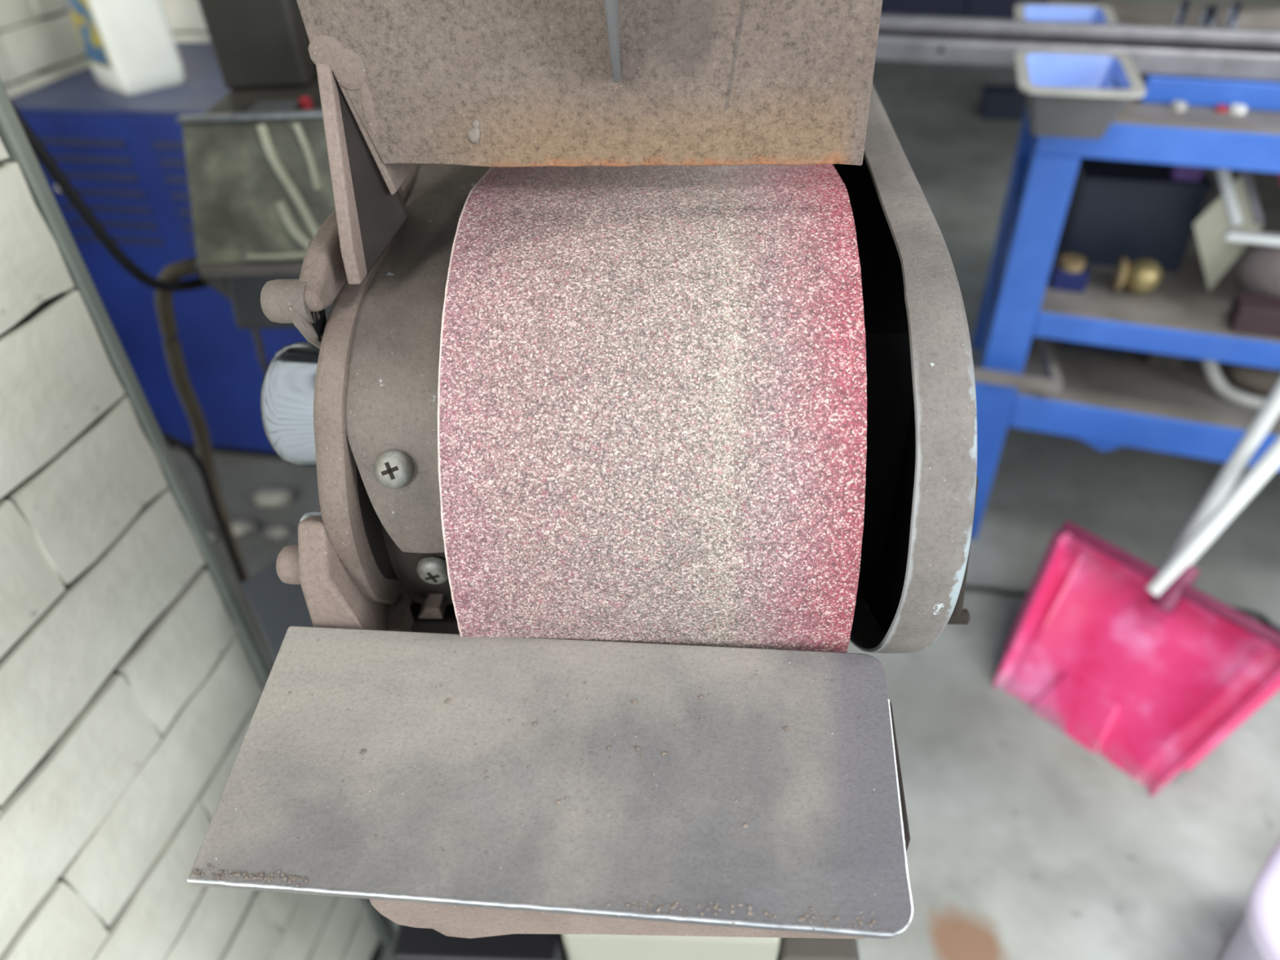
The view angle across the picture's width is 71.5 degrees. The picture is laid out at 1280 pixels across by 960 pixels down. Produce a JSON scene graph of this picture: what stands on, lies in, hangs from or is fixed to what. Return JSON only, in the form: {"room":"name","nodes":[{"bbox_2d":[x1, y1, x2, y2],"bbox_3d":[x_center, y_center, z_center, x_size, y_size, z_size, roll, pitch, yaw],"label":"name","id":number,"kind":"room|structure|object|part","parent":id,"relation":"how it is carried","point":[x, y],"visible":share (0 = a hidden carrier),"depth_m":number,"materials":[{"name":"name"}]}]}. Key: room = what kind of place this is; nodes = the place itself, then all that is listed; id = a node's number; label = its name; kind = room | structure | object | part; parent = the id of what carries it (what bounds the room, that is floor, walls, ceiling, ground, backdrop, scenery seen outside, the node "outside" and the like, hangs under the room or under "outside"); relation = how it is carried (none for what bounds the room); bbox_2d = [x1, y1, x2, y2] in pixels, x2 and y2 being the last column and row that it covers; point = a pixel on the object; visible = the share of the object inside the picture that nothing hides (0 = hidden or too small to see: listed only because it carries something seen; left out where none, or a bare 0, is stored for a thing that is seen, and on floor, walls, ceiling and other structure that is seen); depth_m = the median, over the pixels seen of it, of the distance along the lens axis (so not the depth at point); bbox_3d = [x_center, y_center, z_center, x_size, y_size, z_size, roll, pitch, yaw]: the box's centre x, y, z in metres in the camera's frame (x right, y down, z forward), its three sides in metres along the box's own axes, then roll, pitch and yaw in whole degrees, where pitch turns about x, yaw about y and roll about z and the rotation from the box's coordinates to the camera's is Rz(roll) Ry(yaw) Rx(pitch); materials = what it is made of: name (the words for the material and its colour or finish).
{"room":"workshop","nodes":[
{"label":"workshop","id":0,"kind":"room"},
{"bbox_2d":[0,0,90,98],"bbox_3d":[-1.778,-1.224,1.224,1.052,3.000,0.880,6,39,10],"label":"wall","id":1,"kind":"structure","parent":0,"point":[41,44],"depth_m":1.75,"materials":[{"name":"paint"}]},
{"bbox_2d":[160,0,210,41],"bbox_3d":[-1.278,-1.610,1.679,1.800,3.000,0.154,6,39,10],"label":"wall","id":2,"kind":"structure","parent":0,"point":[185,20],"depth_m":1.99,"materials":[{"name":"paint"}]},
{"bbox_2d":[0,138,382,959],"bbox_3d":[-0.700,-0.222,-0.085,0.415,3.000,1.052,6,39,10],"label":"wall","id":3,"kind":"structure","parent":0,"point":[131,693],"depth_m":0.65,"materials":[{"name":"brick"}]},
{"bbox_2d":[0,79,392,946],"bbox_3d":[-0.429,-0.535,0.291,0.075,3.000,0.012,6,39,10],"label":"trim","id":4,"kind":"structure","parent":3,"relation":"attached to","point":[14,139],"depth_m":0.65,"materials":[{"name":"grey paint"}]},
{"bbox_2d":[168,60,1279,959],"bbox_3d":[0.975,-0.591,2.764,12.000,0.100,11.000,-3,39,0],"label":"floor","id":5,"kind":"structure","parent":0,"point":[1027,842],"depth_m":1.45,"materials":[{"name":"concrete"}]},
{"bbox_2d":[9,41,308,458],"bbox_3d":[-0.830,-0.501,2.028,0.640,0.803,0.504,6,39,10],"label":"base cabinet","id":6,"kind":"object","parent":5,"relation":"on","point":[124,155],"visible":0.31,"depth_m":1.78,"materials":[{"name":"metal"}]},
{"bbox_2d":[65,0,185,94],"bbox_3d":[-0.975,-0.909,1.621,0.140,0.352,0.126,28,48,32],"label":"plastic bottle","id":7,"kind":"object","parent":6,"relation":"on","point":[130,47],"visible":1,"depth_m":1.64,"materials":[{"name":"white plastic"}]},
{"bbox_2d":[205,528,216,542],"bbox_3d":[-0.927,0.121,1.883,0.063,0.026,0.036,-3,39,0],"label":"scrap","id":8,"kind":"object","parent":5,"relation":"on","point":[211,535],"visible":0.3,"depth_m":1.88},
{"bbox_2d":[160,431,274,660],"bbox_3d":[-0.471,0.207,1.174,0.348,0.746,0.110,-13,40,-13],"label":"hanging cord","id":9,"kind":"object","parent":5,"relation":"on","point":[189,451],"visible":0.32,"depth_m":0.97,"materials":[{"name":"black rubber"}]},
{"bbox_2d":[229,517,255,537],"bbox_3d":[-0.857,0.104,1.895,0.079,0.036,0.051,-3,39,0],"label":"scrap","id":10,"kind":"object","parent":5,"relation":"on","point":[241,526],"visible":0.6,"depth_m":1.89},
{"bbox_2d":[176,0,335,328],"bbox_3d":[-0.297,-0.280,0.965,0.308,1.750,0.287,-3,39,0],"label":"machine","id":11,"kind":"object","parent":5,"relation":"on","point":[259,173],"visible":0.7,"depth_m":0.84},
{"bbox_2d":[9,99,209,292],"bbox_3d":[-0.503,-0.383,0.740,0.232,0.517,0.073,-16,41,-16],"label":"power cable","id":12,"kind":"object","parent":11,"relation":"attached to","point":[41,153],"visible":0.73,"depth_m":0.81,"materials":[{"name":"black rubber"}]},
{"bbox_2d":[154,257,274,663],"bbox_3d":[-0.391,0.039,1.271,0.104,0.882,0.382,26,47,31],"label":"hose","id":13,"kind":"object","parent":11,"relation":"attached to","point":[176,271],"visible":0.51,"depth_m":1.00,"materials":[{"name":"black rubber"}]},
{"bbox_3d":[-0.302,-0.271,0.828,0.243,0.117,0.053,-3,39,0],"label":"panel","id":14,"kind":"part","parent":11,"relation":"part of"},
{"bbox_2d":[251,328,267,372],"bbox_3d":[-0.410,-0.043,1.428,0.223,0.826,0.466,17,43,22],"label":"cord","id":15,"kind":"object","parent":11,"relation":"hanging from","point":[260,347],"visible":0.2,"depth_m":1.11,"materials":[{"name":"grey rubber"}]},
{"bbox_3d":[-0.347,-0.352,0.841,0.042,0.004,0.040,-3,39,0],"label":"name plate","id":16,"kind":"part","parent":11,"relation":"part of","materials":[{"name":"grey metal"}]},
{"bbox_2d":[251,487,295,506],"bbox_3d":[-0.817,0.039,1.971,0.098,0.037,0.051,-3,39,0],"label":"scrap","id":17,"kind":"object","parent":5,"relation":"on","point":[268,496],"visible":1,"depth_m":1.96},
{"bbox_2d":[262,525,291,539],"bbox_3d":[-0.771,0.111,1.888,0.056,0.024,0.038,-3,39,0],"label":"scrap","id":18,"kind":"object","parent":5,"relation":"on","point":[278,532],"visible":1,"depth_m":1.88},
{"bbox_2d":[240,560,399,931],"bbox_3d":[-0.264,0.355,1.012,0.143,0.699,0.159,-24,43,-25],"label":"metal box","id":19,"kind":"object","parent":5,"relation":"on","point":[277,606],"visible":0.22,"depth_m":0.76,"materials":[{"name":"grey metal"}]},
{"bbox_3d":[-0.275,0.086,0.796,0.143,0.009,0.159,-24,43,-25],"label":"lid","id":20,"kind":"part","parent":19,"relation":"part of","materials":[{"name":"grey metal"}]},
{"bbox_2d":[186,0,978,959],"bbox_3d":[0.017,0.130,0.809,0.370,1.285,0.843,0,39,3],"label":"grinder","id":21,"kind":"object","parent":5,"relation":"on","point":[635,393],"visible":1,"depth_m":0.32,"materials":[{"name":"grey metal"}]},
{"bbox_3d":[-0.120,0.054,0.389,0.022,0.114,0.054,0,39,3],"label":"rest arm","id":22,"kind":"part","parent":21,"relation":"part of"},
{"bbox_3d":[-0.028,0.100,0.314,0.233,0.006,0.097,2,49,5],"label":"rest plate","id":23,"kind":"part","parent":21,"relation":"part of","materials":[{"name":"metal"}]},
{"bbox_3d":[-0.010,-0.166,0.268,0.002,0.093,0.035,0,39,3],"label":"adjuster blade","id":24,"kind":"part","parent":21,"relation":"part of","materials":[{"name":"grey metal"}]},
{"bbox_3d":[0.122,-0.065,0.476,0.003,0.234,0.380,0,39,3],"label":"guard plate","id":25,"kind":"part","parent":21,"relation":"part of","materials":[{"name":"metal"}]},
{"bbox_2d":[880,0,1098,19],"bbox_3d":[1.666,-3.136,4.181,1.240,1.950,0.535,6,39,10],"label":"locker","id":26,"kind":"object","parent":5,"relation":"on","point":[988,9],"visible":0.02,"depth_m":4.49,"materials":[{"name":"metal"}]},
{"bbox_3d":[1.317,-3.016,4.050,0.605,1.910,0.016,6,39,10],"label":"door","id":27,"kind":"part","parent":26,"relation":"part of","materials":[{"name":"grey metal"}]},
{"bbox_3d":[1.920,-2.957,3.943,0.605,1.910,0.016,6,39,10],"label":"door","id":28,"kind":"part","parent":26,"relation":"part of","materials":[{"name":"blue metal"}]},
{"bbox_2d":[977,84,1026,120],"bbox_3d":[1.589,-1.651,3.885,0.180,0.110,0.140,6,39,10],"label":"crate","id":29,"kind":"object","parent":5,"relation":"on","point":[997,102],"visible":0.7,"depth_m":3.84,"materials":[{"name":"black plastic"}]},
{"bbox_2d":[964,585,1279,632],"bbox_3d":[0.992,0.243,1.635,1.080,0.011,0.061,6,39,11],"label":"cable","id":30,"kind":"object","parent":5,"relation":"on","point":[1264,620],"visible":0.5,"depth_m":1.68,"materials":[{"name":"grey rubber"}]},
{"bbox_2d":[971,0,1279,539],"bbox_3d":[1.361,-0.341,1.680,1.303,0.837,0.841,12,41,17],"label":"bench","id":31,"kind":"object","parent":5,"relation":"on","point":[1104,402],"depth_m":1.51,"materials":[{"name":"blue paint"}]},
{"bbox_3d":[0.782,-0.382,1.926,0.045,0.068,0.720,12,41,17],"label":"rail","id":32,"kind":"part","parent":31,"relation":"part of","materials":[{"name":"blue metal"}]},
{"bbox_3d":[0.922,-0.667,2.163,0.067,0.774,0.060,12,41,17],"label":"leg","id":33,"kind":"part","parent":31,"relation":"part of","materials":[{"name":"blue paint"}]},
{"bbox_3d":[0.776,-0.520,1.816,0.045,0.046,0.720,12,41,17],"label":"rail","id":34,"kind":"part","parent":31,"relation":"part of","materials":[{"name":"blue metal"}]},
{"bbox_2d":[973,337,1062,404],"bbox_3d":[0.639,-0.084,1.739,0.250,0.413,0.206,12,41,17],"label":"pipe","id":35,"kind":"object","parent":31,"relation":"on","point":[1053,384],"visible":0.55,"depth_m":1.53,"materials":[{"name":"grey metal"}]},
{"bbox_3d":[0.599,-0.022,1.678,0.014,0.396,0.014,12,41,17],"label":"leg","id":36,"kind":"part","parent":35,"relation":"part of","materials":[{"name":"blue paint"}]},
{"bbox_3d":[0.650,-0.203,1.598,0.067,0.774,0.060,12,41,17],"label":"leg","id":37,"kind":"part","parent":31,"relation":"part of","materials":[{"name":"blue paint"}]},
{"bbox_2d":[1014,3,1118,23],"bbox_3d":[0.711,-0.744,1.504,0.156,0.071,0.216,10,40,15],"label":"steel tray","id":38,"kind":"object","parent":31,"relation":"on","point":[1091,13],"visible":0.27,"depth_m":1.54,"materials":[{"name":"blue paint"}]},
{"bbox_2d":[1050,261,1088,293],"bbox_3d":[0.744,-0.352,1.538,0.054,0.034,0.044,12,41,17],"label":"carton","id":39,"kind":"object","parent":31,"relation":"on","point":[1062,280],"visible":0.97,"depth_m":1.52,"materials":[{"name":"blue cardboard"}]},
{"bbox_2d":[1058,253,1086,272],"bbox_3d":[0.741,-0.372,1.523,0.040,0.016,0.040,-3,39,0],"label":"tape roll","id":40,"kind":"object","parent":39,"relation":"on","point":[1071,263],"visible":1,"depth_m":1.51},
{"bbox_2d":[1013,49,1146,138],"bbox_3d":[0.608,-0.542,1.257,0.156,0.071,0.216,9,40,14],"label":"plastic bin","id":41,"kind":"object","parent":31,"relation":"on","point":[1069,94],"visible":1,"depth_m":1.22,"materials":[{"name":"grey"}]},
{"bbox_2d":[1061,340,1125,356],"bbox_3d":[0.871,-0.287,1.699,0.110,0.055,0.080,12,41,17],"label":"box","id":42,"kind":"object","parent":31,"relation":"on","point":[1064,344],"visible":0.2,"depth_m":1.68,"materials":[{"name":"plastic"}]},
{"bbox_2d":[1057,157,1213,271],"bbox_3d":[0.890,-0.514,1.633,0.200,0.158,0.240,8,40,13],"label":"crate","id":43,"kind":"object","parent":31,"relation":"on","point":[1133,211],"visible":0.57,"depth_m":1.54,"materials":[{"name":"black plastic"}]},
{"bbox_3d":[0.887,-0.572,1.586,0.200,0.008,0.240,8,40,13],"label":"crate lid","id":44,"kind":"part","parent":43,"relation":"part of","materials":[{"name":"black plastic"}]},
{"bbox_2d":[1169,164,1205,182],"bbox_3d":[0.918,-0.527,1.485,0.044,0.045,0.036,12,41,17],"label":"box","id":45,"kind":"object","parent":43,"relation":"on","point":[1183,173],"visible":0.49,"depth_m":1.48,"materials":[{"name":"plastic"}]},
{"bbox_3d":[0.846,-0.345,1.505,0.067,0.058,0.062,12,41,17],"label":"brass knob","id":46,"kind":"part","parent":31,"relation":"part of","materials":[{"name":"gold metal"}]},
{"bbox_3d":[1.227,-0.025,1.456,1.166,0.068,0.045,12,41,17],"label":"rail","id":47,"kind":"part","parent":31,"relation":"part of","materials":[{"name":"blue metal"}]},
{"bbox_2d":[1017,335,1279,435],"bbox_3d":[1.364,-0.289,1.722,1.162,0.003,0.832,12,41,17],"label":"shelf","id":48,"kind":"object","parent":31,"relation":"attached to","point":[1125,388],"depth_m":1.58,"materials":[{"name":"blue metal"}]},
{"bbox_3d":[1.221,-0.162,1.346,1.166,0.046,0.045,12,41,17],"label":"rail","id":49,"kind":"part","parent":31,"relation":"part of","materials":[{"name":"blue metal"}]},
{"bbox_3d":[1.211,-0.401,1.154,1.300,0.052,0.046,12,41,17],"label":"rail","id":50,"kind":"part","parent":31,"relation":"part of","materials":[{"name":"blue metal"}]},
{"bbox_2d":[1039,167,1279,342],"bbox_3d":[1.358,-0.418,1.618,1.162,0.004,0.832,12,41,17],"label":"shelf","id":51,"kind":"object","parent":31,"relation":"attached to","point":[1181,306],"depth_m":1.50,"materials":[{"name":"metal"}]},
{"bbox_2d":[1143,351,1185,369],"bbox_3d":[0.977,-0.259,1.643,0.060,0.075,0.080,12,41,17],"label":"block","id":52,"kind":"object","parent":31,"relation":"on","point":[1154,359],"visible":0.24,"depth_m":1.63,"materials":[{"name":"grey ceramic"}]},
{"bbox_2d":[1170,100,1186,111],"bbox_3d":[0.793,-0.552,1.308,0.022,0.009,0.019,-3,39,0],"label":"nut","id":53,"kind":"object","parent":31,"relation":"on","point":[1177,105],"visible":1,"depth_m":1.30,"materials":[{"name":"white plastic"}]},
{"bbox_2d":[1173,0,1191,26],"bbox_3d":[0.919,-0.773,1.517,0.016,0.085,0.016,-3,39,0],"label":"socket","id":54,"kind":"object","parent":31,"relation":"on","point":[1185,4],"visible":0.42,"depth_m":1.50,"materials":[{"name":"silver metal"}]},
{"bbox_2d":[1199,4,1219,26],"bbox_3d":[0.948,-0.752,1.493,0.024,0.080,0.024,-3,39,0],"label":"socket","id":55,"kind":"object","parent":31,"relation":"on","point":[1211,11],"visible":0.44,"depth_m":1.47,"materials":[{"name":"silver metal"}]},
{"bbox_2d":[1139,75,1279,111],"bbox_3d":[1.299,-0.486,1.177,1.150,0.036,0.050,12,41,17],"label":"bar","id":56,"kind":"object","parent":31,"relation":"on","point":[1196,91],"visible":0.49,"depth_m":1.30,"materials":[{"name":"blue paint"}]},
{"bbox_2d":[875,13,1279,82],"bbox_3d":[1.047,-0.586,1.243,1.550,0.055,0.071,12,41,17],"label":"metal rail","id":57,"kind":"object","parent":56,"relation":"on","point":[1189,51],"visible":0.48,"depth_m":1.34,"materials":[{"name":"grey metal"}]},
{"bbox_3d":[0.848,-0.542,1.295,0.016,0.007,0.016,-17,41,-18],"label":"bottle cap","id":58,"kind":"part","parent":31,"relation":"part of","materials":[{"name":"red plastic"}]},
{"bbox_2d":[1193,172,1262,291],"bbox_3d":[0.963,-0.409,1.460,0.101,0.204,0.024,12,41,17],"label":"board","id":59,"kind":"object","parent":31,"relation":"on","point":[1217,255],"visible":0.73,"depth_m":1.46,"materials":[{"name":"beige wood"}]},
{"bbox_2d":[1215,168,1243,226],"bbox_3d":[0.919,-0.474,1.397,0.017,0.122,0.120,-10,39,-9],"label":"rod","id":60,"kind":"object","parent":31,"relation":"on","point":[1224,175],"visible":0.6,"depth_m":1.39,"materials":[{"name":"white metal"}]},
{"bbox_2d":[1223,0,1243,27],"bbox_3d":[1.018,-0.782,1.531,0.018,0.075,0.018,-3,39,0],"label":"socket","id":61,"kind":"object","parent":31,"relation":"on","point":[1235,11],"visible":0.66,"depth_m":1.51,"materials":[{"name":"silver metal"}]},
{"bbox_2d":[1201,359,1267,409],"bbox_3d":[1.033,-0.181,1.519,0.173,0.104,0.039,29,48,33],"label":"pipe","id":62,"kind":"object","parent":31,"relation":"on","point":[1211,369],"visible":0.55,"depth_m":1.54,"materials":[{"name":"white metal"}]},
{"bbox_2d":[1228,103,1247,114],"bbox_3d":[0.866,-0.538,1.287,0.022,0.009,0.019,-11,39,-10],"label":"nut","id":63,"kind":"object","parent":31,"relation":"on","point":[1237,108],"visible":1,"depth_m":1.28,"materials":[{"name":"white plastic"}]},
{"bbox_2d":[1196,9,1279,30],"bbox_3d":[1.141,-0.777,1.538,0.320,0.050,0.100,-6,39,-5],"label":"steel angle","id":64,"kind":"object","parent":31,"relation":"on","point":[1266,20],"visible":0.11,"depth_m":1.55,"materials":[{"name":"grey metal"}]},
{"bbox_2d":[1225,363,1279,396],"bbox_3d":[1.103,-0.185,1.546,0.148,0.070,0.097,12,41,17],"label":"rag","id":65,"kind":"object","parent":31,"relation":"on","point":[1260,381],"visible":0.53,"depth_m":1.53,"materials":[{"name":"fabric"}]},
{"bbox_2d":[1240,170,1264,225],"bbox_3d":[0.947,-0.471,1.386,0.012,0.115,0.116,-10,39,-9],"label":"rod","id":66,"kind":"object","parent":31,"relation":"on","point":[1247,179],"visible":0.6,"depth_m":1.38,"materials":[{"name":"metal"}]},
{"bbox_2d":[1226,292,1279,337],"bbox_3d":[1.014,-0.253,1.391,0.150,0.045,0.055,12,41,17],"label":"box","id":67,"kind":"object","parent":31,"relation":"on","point":[1247,313],"visible":1,"depth_m":1.39,"materials":[{"name":"cardboard"}]},
{"bbox_2d":[1237,244,1279,297],"bbox_3d":[1.058,-0.334,1.426,0.164,0.121,0.108,12,41,17],"label":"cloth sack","id":68,"kind":"object","parent":31,"relation":"on","point":[1259,272],"visible":0.74,"depth_m":1.42,"materials":[{"name":"grey fabric"}]},
{"bbox_2d":[1223,229,1279,246],"bbox_3d":[0.960,-0.375,1.378,0.095,0.014,0.022,12,41,17],"label":"clip","id":69,"kind":"object","parent":68,"relation":"on","point":[1239,236],"visible":1,"depth_m":1.37,"materials":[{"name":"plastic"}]},
{"bbox_2d":[991,436,1279,797],"bbox_3d":[0.863,0.103,1.391,0.385,0.567,0.550,23,45,29],"label":"dustpan","id":70,"kind":"object","parent":5,"relation":"on","point":[1148,672],"visible":1,"depth_m":1.43,"materials":[{"name":"pink plastic"}]},
{"bbox_2d":[1148,564,1199,614],"bbox_3d":[0.856,0.171,1.421,0.038,0.038,0.080,36,97,38],"label":"socket","id":71,"kind":"object","parent":70,"relation":"attached to","point":[1171,591],"depth_m":1.41,"materials":[{"name":"pink plastic"}]},
{"bbox_3d":[0.965,-0.013,1.379,0.085,0.056,0.489,36,97,38],"label":"handle","id":72,"kind":"part","parent":70,"relation":"part of","materials":[{"name":"white plastic"}]},
{"bbox_2d":[1160,378,1279,569],"bbox_3d":[0.965,-0.175,1.346,0.229,1.022,0.140,-29,46,-29],"label":"broom","id":73,"kind":"object","parent":5,"relation":"on","point":[1269,411],"visible":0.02,"depth_m":1.41,"materials":[{"name":"white plastic"}]},
{"bbox_2d":[1221,840,1279,959],"bbox_3d":[0.829,0.585,1.045,0.244,0.224,0.244,-30,46,-30],"label":"plastic tub","id":74,"kind":"object","parent":5,"relation":"on","point":[1257,937],"visible":1,"depth_m":1.01,"materials":[{"name":"white plastic"}]},
{"bbox_3d":[0.826,0.504,0.981,0.244,0.018,0.244,-30,46,-30],"label":"tub lid","id":75,"kind":"part","parent":74,"relation":"part of","materials":[{"name":"white plastic"}]},
{"bbox_2d":[1098,0,1279,6],"bbox_3d":[2.496,-3.951,4.392,7.800,3.000,0.151,6,39,10],"label":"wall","id":76,"kind":"structure","parent":0,"point":[1246,2],"depth_m":5.08,"materials":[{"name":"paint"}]}
]}

